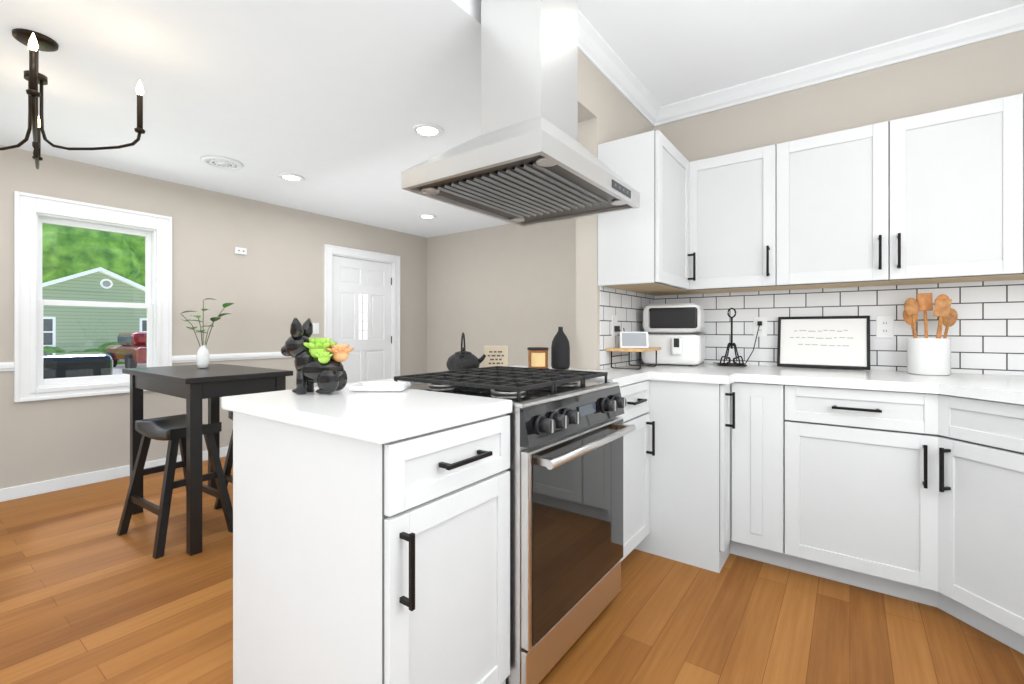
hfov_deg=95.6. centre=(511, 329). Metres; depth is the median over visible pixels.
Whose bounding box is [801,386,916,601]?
base cabinet
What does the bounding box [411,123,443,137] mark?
recessed light
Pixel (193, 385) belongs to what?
pub table
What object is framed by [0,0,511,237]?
ceiling
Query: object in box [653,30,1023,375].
wall
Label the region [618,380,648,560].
base cabinet
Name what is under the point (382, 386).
dish
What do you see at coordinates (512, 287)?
wall
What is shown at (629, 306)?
tile backsplash
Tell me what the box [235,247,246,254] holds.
outlet
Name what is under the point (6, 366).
trim
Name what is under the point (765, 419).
base cabinet
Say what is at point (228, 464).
stool
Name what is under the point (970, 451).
base cabinet
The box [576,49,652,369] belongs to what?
wall
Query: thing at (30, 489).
baseboard
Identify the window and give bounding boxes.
[14,191,171,401]
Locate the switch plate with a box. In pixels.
[313,323,318,333]
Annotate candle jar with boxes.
[527,347,548,368]
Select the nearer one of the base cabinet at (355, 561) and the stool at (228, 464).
the base cabinet at (355, 561)
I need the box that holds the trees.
[42,223,144,286]
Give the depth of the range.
1.56 m
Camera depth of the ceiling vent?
3.37 m
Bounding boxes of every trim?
[0,362,13,371]
[172,352,290,362]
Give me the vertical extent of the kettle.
0.198 m
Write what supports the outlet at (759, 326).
attached to the tile backsplash at (986, 332)
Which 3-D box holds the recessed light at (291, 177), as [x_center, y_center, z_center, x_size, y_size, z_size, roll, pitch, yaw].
[-1.774,-1.224,3.730,0.196,0.010,0.196,0,0,36]
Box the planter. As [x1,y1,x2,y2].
[280,318,353,394]
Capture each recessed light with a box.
[278,173,304,181]
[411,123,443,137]
[418,214,435,218]
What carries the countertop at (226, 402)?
on the base cabinet at (355, 561)
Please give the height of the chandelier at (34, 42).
0.504 m
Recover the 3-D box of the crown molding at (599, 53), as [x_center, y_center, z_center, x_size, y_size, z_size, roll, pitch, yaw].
[0.531,-1.417,2.491,0.075,0.085,1.368,0,0,36]
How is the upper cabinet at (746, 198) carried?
attached to the wall at (984, 70)
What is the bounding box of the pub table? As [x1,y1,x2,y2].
[122,364,292,555]
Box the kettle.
[446,332,485,370]
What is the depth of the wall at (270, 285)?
4.00 m
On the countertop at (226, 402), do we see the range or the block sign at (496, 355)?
the block sign at (496, 355)
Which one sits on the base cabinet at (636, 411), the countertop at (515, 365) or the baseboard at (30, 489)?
the countertop at (515, 365)
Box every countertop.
[221,366,512,410]
[233,379,511,444]
[513,365,576,369]
[577,363,1023,404]
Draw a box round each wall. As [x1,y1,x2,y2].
[0,145,426,488]
[427,218,575,372]
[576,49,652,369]
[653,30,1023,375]
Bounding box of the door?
[324,244,399,383]
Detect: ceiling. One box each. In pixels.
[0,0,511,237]
[578,0,1023,106]
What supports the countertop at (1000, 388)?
on the base cabinet at (970, 451)
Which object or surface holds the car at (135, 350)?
on the ground
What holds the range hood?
hanging from the ceiling at (667, 52)
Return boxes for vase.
[181,298,233,367]
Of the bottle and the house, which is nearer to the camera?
the bottle
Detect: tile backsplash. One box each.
[600,286,655,369]
[656,280,1023,375]
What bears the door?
attached to the wall at (270, 285)
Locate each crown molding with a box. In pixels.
[578,10,661,123]
[651,4,1023,126]
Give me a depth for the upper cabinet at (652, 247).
2.37 m
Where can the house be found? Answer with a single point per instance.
(95, 321)
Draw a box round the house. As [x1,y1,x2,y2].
[42,267,146,352]
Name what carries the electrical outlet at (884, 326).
attached to the tile backsplash at (986, 332)
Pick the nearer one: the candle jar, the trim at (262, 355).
the candle jar
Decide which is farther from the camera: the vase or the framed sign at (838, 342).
the vase
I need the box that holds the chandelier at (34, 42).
[0,28,144,168]
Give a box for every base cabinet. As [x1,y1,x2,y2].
[233,412,509,683]
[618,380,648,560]
[649,379,728,572]
[729,382,800,571]
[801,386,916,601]
[917,393,1023,653]
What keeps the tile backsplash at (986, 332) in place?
attached to the wall at (984, 70)
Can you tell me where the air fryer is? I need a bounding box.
[641,303,704,365]
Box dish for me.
[348,381,410,391]
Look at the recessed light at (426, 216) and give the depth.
5.00 m
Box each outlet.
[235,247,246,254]
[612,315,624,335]
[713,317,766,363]
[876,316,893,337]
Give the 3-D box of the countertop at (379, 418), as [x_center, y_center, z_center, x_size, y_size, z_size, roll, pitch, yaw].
[-0.395,0.230,1.384,0.630,0.040,0.492,0,0,36]
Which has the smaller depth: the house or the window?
the window
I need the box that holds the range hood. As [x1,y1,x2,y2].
[401,0,639,226]
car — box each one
[43,352,112,378]
[106,332,146,374]
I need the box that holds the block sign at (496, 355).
[484,346,507,366]
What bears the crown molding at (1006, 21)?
attached to the wall at (984, 70)
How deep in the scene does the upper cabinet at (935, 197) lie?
2.11 m
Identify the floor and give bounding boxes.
[0,456,1023,683]
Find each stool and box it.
[117,414,232,558]
[214,411,232,509]
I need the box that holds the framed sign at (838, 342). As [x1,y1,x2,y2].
[777,316,869,369]
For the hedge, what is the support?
on the ground
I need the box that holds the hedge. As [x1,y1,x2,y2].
[43,342,137,364]
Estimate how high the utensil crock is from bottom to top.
0.386 m
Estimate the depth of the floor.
1.83 m
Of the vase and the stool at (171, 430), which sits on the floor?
the stool at (171, 430)
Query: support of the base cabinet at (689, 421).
on the floor
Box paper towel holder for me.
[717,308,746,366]
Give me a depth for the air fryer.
2.71 m
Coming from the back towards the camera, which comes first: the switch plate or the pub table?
the switch plate
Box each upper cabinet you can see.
[598,130,697,293]
[698,141,797,292]
[794,93,1023,289]
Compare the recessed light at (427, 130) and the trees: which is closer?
the recessed light at (427, 130)
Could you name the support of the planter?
on the countertop at (379, 418)
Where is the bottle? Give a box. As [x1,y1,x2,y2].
[551,327,569,368]
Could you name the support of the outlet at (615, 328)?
attached to the tile backsplash at (629, 306)
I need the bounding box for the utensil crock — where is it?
[903,293,957,375]
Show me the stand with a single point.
(629, 342)
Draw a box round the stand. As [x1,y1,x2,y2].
[606,332,660,369]
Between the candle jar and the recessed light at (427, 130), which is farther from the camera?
the recessed light at (427, 130)
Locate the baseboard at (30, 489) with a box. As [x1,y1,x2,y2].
[0,446,228,501]
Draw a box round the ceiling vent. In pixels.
[200,156,243,169]
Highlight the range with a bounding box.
[394,366,635,683]
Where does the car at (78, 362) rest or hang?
on the ground
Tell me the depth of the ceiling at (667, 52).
2.27 m

